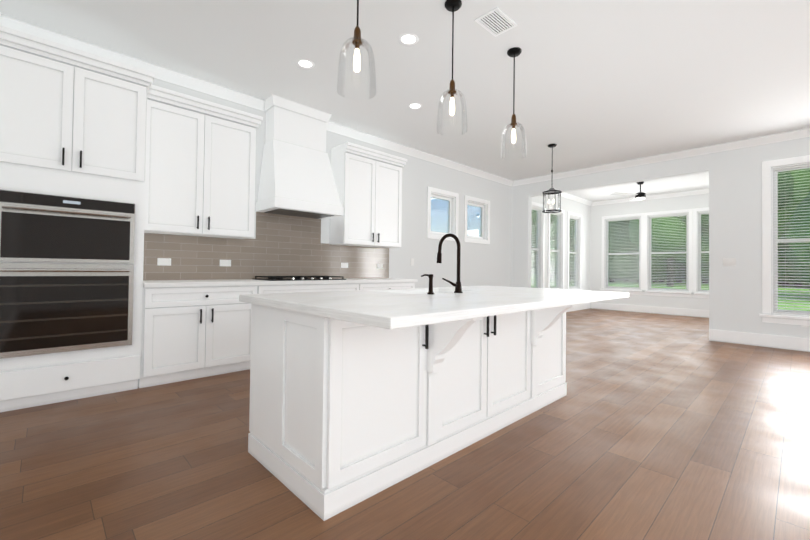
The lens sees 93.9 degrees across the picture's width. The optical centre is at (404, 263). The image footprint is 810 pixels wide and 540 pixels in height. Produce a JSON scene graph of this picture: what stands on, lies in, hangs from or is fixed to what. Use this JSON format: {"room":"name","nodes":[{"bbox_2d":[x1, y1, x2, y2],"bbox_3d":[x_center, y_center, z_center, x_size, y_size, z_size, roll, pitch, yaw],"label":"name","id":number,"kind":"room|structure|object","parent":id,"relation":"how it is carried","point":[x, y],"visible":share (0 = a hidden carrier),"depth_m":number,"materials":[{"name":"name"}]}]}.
{"room":"kitchen","nodes":[
{"label":"kitchen","id":0,"kind":"room"},
{"bbox_2d":[152,78,511,287],"bbox_3d":[-0.537,-0.387,5.785,8.230,3.050,0.140,2,-1,-44],"label":"wall","id":1,"kind":"structure","parent":0,"point":[485,264],"depth_m":6.68,"materials":[{"name":"grey paint"}]},
{"bbox_2d":[0,11,3,25],"bbox_3d":[-0.212,-1.946,-0.197,0.090,0.105,8.960,2,-1,-44],"label":"crown molding","id":2,"kind":"structure","parent":1,"relation":"attached to","point":[1,15],"depth_m":3.02,"materials":[{"name":"white wood"}]},
{"bbox_2d":[157,258,170,265],"bbox_3d":[-2.445,-0.017,3.841,0.120,0.075,0.007,2,-1,-44],"label":"electrical outlet","id":3,"kind":"object","parent":1,"relation":"attached to","point":[163,261],"visible":1,"depth_m":3.84,"materials":[{"name":"white plastic"}]},
{"bbox_2d":[148,93,259,240],"bbox_3d":[-2.137,-0.917,3.914,1.048,1.245,0.348,2,-1,-44],"label":"upper cabinet","id":4,"kind":"object","parent":1,"relation":"attached to","point":[201,162],"depth_m":3.77,"materials":[{"name":"white wood"}]},
{"bbox_2d":[220,260,230,265],"bbox_3d":[-2.019,-0.005,4.249,0.120,0.075,0.007,2,-1,-44],"label":"electrical outlet","id":5,"kind":"object","parent":1,"relation":"attached to","point":[225,262],"visible":1,"depth_m":4.25,"materials":[{"name":"white plastic"}]},
{"bbox_2d":[4,15,511,186],"bbox_3d":[-0.439,-1.859,5.724,7.710,0.105,0.090,2,-1,-44],"label":"crown molding","id":6,"kind":"structure","parent":1,"relation":"attached to","point":[165,74],"depth_m":4.08,"materials":[{"name":"white wood"}]},
{"bbox_2d":[256,94,342,218],"bbox_3d":[-1.266,-1.268,4.625,0.896,1.332,0.508,2,-1,-44],"label":"range hood","id":7,"kind":"object","parent":1,"relation":"attached to","point":[297,177],"visible":0.96,"depth_m":4.50,"materials":[{"name":"white wood"}]},
{"bbox_2d":[341,263,347,267],"bbox_3d":[-0.856,0.026,5.362,0.120,0.075,0.007,2,-1,-44],"label":"electrical outlet","id":8,"kind":"object","parent":1,"relation":"attached to","point":[344,265],"visible":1,"depth_m":5.36,"materials":[{"name":"white plastic"}]},
{"bbox_2d":[328,149,403,248],"bbox_3d":[-0.537,-0.874,5.445,1.040,1.245,0.348,2,-1,-44],"label":"upper cabinet","id":9,"kind":"object","parent":1,"relation":"attached to","point":[369,188],"depth_m":5.24,"materials":[{"name":"white wood"}]},
{"bbox_2d":[427,186,458,240],"bbox_3d":[0.647,-0.880,6.905,0.850,0.900,0.162,2,-1,-44],"label":"window","id":10,"kind":"structure","parent":1,"relation":"in","point":[442,212],"depth_m":6.95,"materials":[{"name":"clear glass"}]},
{"bbox_2d":[464,195,489,243],"bbox_3d":[1.406,-0.860,7.630,0.850,0.900,0.162,2,-1,-44],"label":"window","id":11,"kind":"structure","parent":1,"relation":"in","point":[476,220],"depth_m":7.68,"materials":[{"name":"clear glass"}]},
{"bbox_2d":[0,308,809,539],"bbox_3d":[3.921,1.214,3.823,12.020,0.100,9.350,2,-1,-44],"label":"floor","id":12,"kind":"structure","parent":0,"point":[650,426],"depth_m":2.05,"materials":[{"name":"brown wood"}]},
{"bbox_2d":[0,33,151,411],"bbox_3d":[-2.779,-0.245,3.091,0.988,2.630,0.646,2,-1,-44],"label":"tall cabinet","id":13,"kind":"object","parent":12,"relation":"on","point":[117,179],"depth_m":2.89,"materials":[{"name":"white wood"}]},
{"bbox_2d":[0,189,134,358],"bbox_3d":[-2.538,0.080,2.864,0.800,1.180,0.107,2,-1,-44],"label":"oven","id":14,"kind":"object","parent":13,"relation":"in","point":[67,261],"depth_m":2.85,"materials":[{"name":"black glass"}]},
{"bbox_2d":[144,285,267,387],"bbox_3d":[-2.063,0.652,3.792,1.046,0.875,0.618,2,-1,-44],"label":"base cabinet","id":15,"kind":"object","parent":12,"relation":"on","point":[200,331],"depth_m":3.51,"materials":[{"name":"white wood"}]},
{"bbox_2d":[148,277,415,288],"bbox_3d":[-1.232,0.217,4.572,3.308,0.040,0.643,2,-1,-44],"label":"countertop","id":16,"kind":"structure","parent":15,"relation":"on","point":[349,280],"depth_m":4.04,"materials":[{"name":"white stone"}]},
{"bbox_2d":[252,276,345,280],"bbox_3d":[-1.254,0.174,4.565,0.970,0.042,0.528,2,-1,-44],"label":"cooktop","id":17,"kind":"object","parent":16,"relation":"in","point":[281,278],"visible":1,"depth_m":4.39,"materials":[{"name":"black"}]},
{"bbox_2d":[268,285,319,292],"bbox_3d":[-1.499,0.667,4.333,0.779,0.875,0.618,2,-1,-44],"label":"base cabinet","id":18,"kind":"object","parent":12,"relation":"on","point":[271,288],"depth_m":4.16,"materials":[{"name":"white wood"}]},
{"bbox_2d":[320,285,359,291],"bbox_3d":[-1.049,0.679,4.763,0.711,0.875,0.618,2,-1,-44],"label":"base cabinet","id":19,"kind":"object","parent":12,"relation":"on","point":[322,287],"depth_m":4.58,"materials":[{"name":"white"}]},
{"bbox_2d":[360,281,415,289],"bbox_3d":[-0.452,0.695,5.335,1.068,0.875,0.618,2,-1,-44],"label":"base cabinet","id":20,"kind":"object","parent":12,"relation":"on","point":[383,284],"depth_m":5.15,"materials":[{"name":"white wood"}]},
{"bbox_2d":[248,302,590,520],"bbox_3d":[0.349,0.671,2.594,2.380,0.860,1.110,2,-1,-44],"label":"kitchen island","id":21,"kind":"object","parent":12,"relation":"on","point":[357,396],"depth_m":1.92,"materials":[{"name":"white wood"}]},
{"bbox_2d":[239,286,628,329],"bbox_3d":[0.393,0.221,2.561,2.480,0.040,1.320,2,-1,-44],"label":"island countertop","id":22,"kind":"structure","parent":21,"relation":"on","point":[381,309],"depth_m":1.87,"materials":[{"name":"white stone"}]},
{"bbox_2d":[421,274,433,293],"bbox_3d":[0.141,0.131,2.421,0.044,0.128,0.108,2,-1,-44],"label":"soap dispenser","id":23,"kind":"object","parent":22,"relation":"on","point":[430,276],"visible":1,"depth_m":2.39,"materials":[{"name":"black metal"}]},
{"bbox_2d":[437,233,462,292],"bbox_3d":[0.296,-0.006,2.640,0.101,0.412,0.226,2,-1,-44],"label":"faucet","id":24,"kind":"object","parent":22,"relation":"on","point":[458,287],"visible":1,"depth_m":2.59,"materials":[{"name":"black metal"}]},
{"bbox_2d":[0,0,809,201],"bbox_3d":[3.997,-1.936,3.831,12.020,0.100,9.240,2,-1,-44],"label":"ceiling","id":25,"kind":"structure","parent":0,"point":[599,82],"depth_m":3.67,"materials":[{"name":"white paint"}]},
{"bbox_2d":[296,59,314,68],"bbox_3d":[-0.971,-1.946,3.686,0.176,0.004,0.176,2,-1,-44],"label":"recessed light","id":26,"kind":"object","parent":25,"relation":"in","point":[306,63],"visible":1,"depth_m":3.68,"materials":[{"name":"white plastic"}]},
{"bbox_2d":[337,0,375,99],"bbox_3d":[-0.277,-1.482,2.217,0.228,0.959,0.228,2,-1,-44],"label":"pendant light","id":27,"kind":"object","parent":25,"relation":"hanging from","point":[357,40],"visible":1,"depth_m":2.23,"materials":[{"name":"clear glass"}]},
{"bbox_2d":[398,33,418,45],"bbox_3d":[0.031,-1.940,3.275,0.176,0.004,0.176,2,-1,-44],"label":"recessed light","id":28,"kind":"object","parent":25,"relation":"in","point":[408,39],"visible":1,"depth_m":3.27,"materials":[{"name":"white plastic"}]},
{"bbox_2d":[408,103,421,108],"bbox_3d":[0.124,-1.919,4.609,0.176,0.004,0.176,2,-1,-44],"label":"recessed light","id":29,"kind":"object","parent":25,"relation":"in","point":[414,106],"visible":1,"depth_m":4.61,"materials":[{"name":"white plastic"}]},
{"bbox_2d":[437,0,466,135],"bbox_3d":[0.355,-1.465,2.822,0.228,0.959,0.228,2,-1,-44],"label":"pendant light","id":30,"kind":"object","parent":25,"relation":"hanging from","point":[452,6],"visible":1,"depth_m":2.83,"materials":[{"name":"clear glass"}]},
{"bbox_2d":[474,7,517,36],"bbox_3d":[0.733,-1.933,3.033,0.300,0.008,0.210,2,-1,-44],"label":"ceiling vent","id":31,"kind":"object","parent":25,"relation":"in","point":[496,21],"visible":1,"depth_m":3.02,"materials":[{"name":"grey metal"}]},
{"bbox_2d":[501,47,526,159],"bbox_3d":[0.987,-1.448,3.426,0.228,0.959,0.228,2,-1,-44],"label":"pendant light","id":32,"kind":"object","parent":25,"relation":"hanging from","point":[514,52],"visible":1,"depth_m":3.43,"materials":[{"name":"clear glass"}]},
{"bbox_2d":[542,144,561,212],"bbox_3d":[2.318,-1.344,5.960,0.286,1.059,0.286,2,-1,-44],"label":"pendant lantern","id":33,"kind":"object","parent":25,"relation":"hanging from","point":[550,191],"visible":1,"depth_m":5.96,"materials":[{"name":"black metal"}]},
{"bbox_2d":[610,181,680,200],"bbox_3d":[5.315,-1.602,8.270,1.317,0.399,1.156,2,-1,-44],"label":"ceiling fan","id":34,"kind":"object","parent":25,"relation":"hanging from","point":[640,195],"visible":1,"depth_m":8.29,"materials":[{"name":"black metal"}]},
{"bbox_2d":[532,194,590,289],"bbox_3d":[3.968,-0.273,9.667,3.650,3.050,0.140,2,-1,-44],"label":"wall","id":35,"kind":"structure","parent":0,"point":[576,207],"depth_m":10.07,"materials":[{"name":"white paint"}]},
{"bbox_2d":[531,202,544,287],"bbox_3d":[2.980,-0.311,8.683,0.780,2.147,0.195,2,-1,-44],"label":"window","id":36,"kind":"structure","parent":35,"relation":"in","point":[540,229],"depth_m":8.84,"materials":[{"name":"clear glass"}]},
{"bbox_2d":[531,206,541,286],"bbox_3d":[2.985,-0.336,8.679,0.530,1.910,0.044,2,-1,-44],"label":"blind","id":37,"kind":"object","parent":36,"relation":"attached to","point":[535,255],"visible":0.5,"depth_m":8.69,"materials":[{"name":"white plastic"}]},
{"bbox_2d":[548,206,564,288],"bbox_3d":[3.702,-0.292,9.374,0.920,2.147,0.195,2,-1,-44],"label":"window","id":38,"kind":"structure","parent":35,"relation":"in","point":[554,224],"depth_m":9.55,"materials":[{"name":"clear glass"}]},
{"bbox_2d":[550,213,561,288],"bbox_3d":[3.707,-0.316,9.370,0.670,1.910,0.044,2,-1,-44],"label":"blind","id":39,"kind":"object","parent":38,"relation":"attached to","point":[555,258],"visible":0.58,"depth_m":9.40,"materials":[{"name":"white plastic"}]},
{"bbox_2d":[555,192,592,205],"bbox_3d":[4.066,-1.745,9.606,3.650,0.105,0.090,2,-1,-44],"label":"crown molding","id":40,"kind":"structure","parent":35,"relation":"attached to","point":[566,195],"depth_m":10.08,"materials":[{"name":"white wood"}]},
{"bbox_2d":[567,211,582,289],"bbox_3d":[4.493,-0.271,10.131,0.930,2.147,0.195,2,-1,-44],"label":"window","id":41,"kind":"structure","parent":35,"relation":"in","point":[578,232],"depth_m":10.31,"materials":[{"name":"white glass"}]},
{"bbox_2d":[569,216,578,287],"bbox_3d":[4.498,-0.295,10.127,0.680,1.910,0.044,2,-1,-44],"label":"blind","id":42,"kind":"object","parent":41,"relation":"attached to","point":[573,259],"visible":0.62,"depth_m":10.14,"materials":[{"name":"white plastic"}]},
{"bbox_2d":[566,303,590,311],"bbox_3d":[4.010,1.162,9.584,3.650,0.180,0.030,2,-1,-44],"label":"baseboard","id":43,"kind":"structure","parent":35,"relation":"attached to","point":[583,306],"depth_m":10.34,"materials":[{"name":"white wood"}]},
{"bbox_2d":[590,193,708,309],"bbox_3d":[6.578,-0.240,9.680,0.140,3.050,3.730,2,-1,-44],"label":"wall","id":44,"kind":"structure","parent":0,"point":[598,212],"depth_m":9.98,"materials":[{"name":"white paint"}]},
{"bbox_2d":[600,213,643,294],"bbox_3d":[5.940,-0.250,10.308,0.195,2.147,1.100,2,-1,-44],"label":"window","id":45,"kind":"structure","parent":44,"relation":"in","point":[638,291],"depth_m":10.30,"materials":[{"name":"clear glass"}]},
{"bbox_2d":[606,217,639,288],"bbox_3d":[5.935,-0.275,10.304,0.044,1.910,0.850,2,-1,-44],"label":"window blind","id":46,"kind":"object","parent":45,"relation":"attached to","point":[622,257],"visible":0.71,"depth_m":10.29,"materials":[{"name":"white plastic"}]},
{"bbox_2d":[591,302,708,317],"bbox_3d":[6.505,1.193,9.604,0.016,0.180,3.390,2,-1,-44],"label":"baseboard","id":47,"kind":"structure","parent":44,"relation":"attached to","point":[659,310],"depth_m":9.73,"materials":[{"name":"white wood"}]},
{"bbox_2d":[593,188,708,205],"bbox_3d":[6.513,-1.715,9.623,0.090,0.105,3.210,2,-1,-44],"label":"crown molding","id":48,"kind":"structure","parent":44,"relation":"attached to","point":[623,200],"depth_m":9.64,"materials":[{"name":"white wood"}]},
{"bbox_2d":[642,209,693,296],"bbox_3d":[6.654,-0.253,9.562,0.195,2.147,1.085,2,-1,-44],"label":"window","id":49,"kind":"structure","parent":44,"relation":"in","point":[689,263],"depth_m":9.53,"materials":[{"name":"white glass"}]},
{"bbox_2d":[649,213,687,290],"bbox_3d":[6.649,-0.278,9.558,0.044,1.910,0.835,2,-1,-44],"label":"window blind","id":50,"kind":"object","parent":49,"relation":"attached to","point":[668,255],"visible":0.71,"depth_m":9.54,"materials":[{"name":"white plastic"}]},
{"bbox_2d":[691,207,708,297],"bbox_3d":[7.364,-0.255,8.819,0.195,2.147,1.080,2,-1,-44],"label":"window","id":51,"kind":"structure","parent":44,"relation":"in","point":[696,259],"depth_m":9.11,"materials":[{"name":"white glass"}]},
{"bbox_2d":[698,212,708,291],"bbox_3d":[7.360,-0.280,8.815,0.044,1.910,0.830,2,-1,-44],"label":"window blind","id":52,"kind":"object","parent":51,"relation":"attached to","point":[703,251],"visible":0.35,"depth_m":9.03,"materials":[{"name":"white plastic"}]},
{"bbox_2d":[511,137,809,337],"bbox_3d":[5.580,-0.320,5.243,0.140,3.050,9.100,2,-1,-44],"label":"wall","id":53,"kind":"structure","parent":0,"point":[735,221],"depth_m":5.81,"materials":[{"name":"grey paint"}]},
{"bbox_2d":[512,128,809,186],"bbox_3d":[5.466,-1.794,5.237,0.090,0.105,8.960,2,-1,-44],"label":"crown molding","id":54,"kind":"structure","parent":53,"relation":"attached to","point":[801,133],"depth_m":6.21,"materials":[{"name":"white wood"}]},
{"bbox_2d":[723,258,735,265],"bbox_3d":[4.958,-0.024,5.776,0.008,0.120,0.150,2,-1,-44],"label":"switch plate","id":55,"kind":"object","parent":53,"relation":"attached to","point":[729,261],"visible":1,"depth_m":5.78,"materials":[{"name":"white plastic"}]},
{"bbox_2d":[709,329,809,351],"bbox_3d":[6.653,1.109,3.968,0.016,0.180,5.440,2,-1,-44],"label":"baseboard","id":56,"kind":"structure","parent":53,"relation":"attached to","point":[780,342],"depth_m":5.49,"materials":[{"name":"white wood"}]},
{"bbox_2d":[759,155,809,325],"bbox_3d":[5.636,-0.317,5.145,0.195,2.337,1.180,2,-1,-44],"label":"window","id":57,"kind":"structure","parent":53,"relation":"in","point":[768,314],"depth_m":5.45,"materials":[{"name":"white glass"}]},
{"bbox_2d":[773,164,809,314],"bbox_3d":[5.631,-0.332,5.140,0.044,2.080,0.890,2,-1,-44],"label":"window blind","id":58,"kind":"object","parent":57,"relation":"attached to","point":[785,242],"visible":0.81,"depth_m":5.32,"materials":[{"name":"white plastic"}]},
{"label":"outside","id":59,"kind":"structure","parent":0,"visible":0},
{"bbox_2d":[608,279,809,310],"bbox_3d":[22.135,2.203,34.629,200.000,0.100,180.000,2,-1,-44],"label":"ground","id":60,"kind":"structure","parent":59,"point":[708,289],"depth_m":31.46,"materials":[{"name":"green plant"}]},
{"bbox_2d":[608,220,666,281],"bbox_3d":[27.763,-5.383,50.689,12.321,15.701,12.934,2,-1,-44],"label":"tree","id":61,"kind":"object","parent":60,"relation":"on","point":[625,240],"depth_m":46.13,"materials":[{"name":"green plant"}]},
{"bbox_2d":[628,214,708,286],"bbox_3d":[26.348,-5.436,36.767,10.719,15.352,9.958,2,-1,-44],"label":"tree","id":62,"kind":"object","parent":60,"relation":"on","point":[676,232],"depth_m":34.47,"materials":[{"name":"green plant"}]},
{"bbox_2d":[652,262,685,281],"bbox_3d":[36.274,-7.177,54.702,14.340,19.618,11.814,2,-1,-44],"label":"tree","id":63,"kind":"object","parent":60,"relation":"on","point":[682,276],"depth_m":49.34,"materials":[{"name":"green plant"}]},
{"bbox_2d":[659,259,685,281],"bbox_3d":[35.975,-5.899,52.999,13.420,17.004,13.129,2,-1,-44],"label":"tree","id":64,"kind":"object","parent":60,"relation":"on","point":[682,264],"depth_m":48.78,"materials":[{"name":"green plant"}]},
{"bbox_2d":[701,259,708,282],"bbox_3d":[37.975,-7.218,47.718,15.040,19.529,15.220,2,-1,-44],"label":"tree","id":65,"kind":"object","parent":60,"relation":"on","point":[702,269],"depth_m":43.86,"materials":[{"name":"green plant"}]},
{"bbox_2d":[701,171,793,280],"bbox_3d":[39.265,-5.789,43.664,13.555,16.581,12.538,2,-1,-44],"label":"tree","id":66,"kind":"object","parent":60,"relation":"on","point":[791,185],"depth_m":37.05,"materials":[{"name":"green plant"}]},
{"bbox_2d":[778,224,784,253],"bbox_3d":[44.664,-6.077,40.638,14.594,17.197,15.881,2,-1,-44],"label":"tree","id":67,"kind":"object","parent":60,"relation":"on","point":[780,229],"depth_m":38.59,"materials":[{"name":"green plant"}]},
{"bbox_2d":[778,223,790,264],"bbox_3d":[46.102,-6.000,38.011,16.386,16.999,14.312,2,-1,-44],"label":"tree","id":68,"kind":"object","parent":60,"relation":"on","point":[780,243],"depth_m":38.17,"materials":[{"name":"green plant"}]},
{"bbox_2d":[778,255,792,285],"bbox_3d":[43.920,-4.747,43.486,13.962,14.608,12.030,2,-1,-44],"label":"tree","id":69,"kind":"object","parent":60,"relation":"on","point":[783,272],"depth_m":39.46,"materials":[{"name":"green plant"}]},
{"bbox_2d":[778,168,809,286],"bbox_3d":[43.040,-5.024,40.689,14.459,15.055,15.408,2,-1,-44],"label":"tree","id":70,"kind":"object","parent":60,"relation":"on","point":[800,186],"depth_m":36.86,"materials":[{"name":"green plant"}]},
{"bbox_2d":[785,191,809,283],"bbox_3d":[24.634,-4.867,18.085,11.163,13.606,9.148,2,-1,-44],"label":"tree","id":71,"kind":"object","parent":60,"relation":"on","point":[799,208],"depth_m":20.34,"materials":[{"name":"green plant"}]}
]}

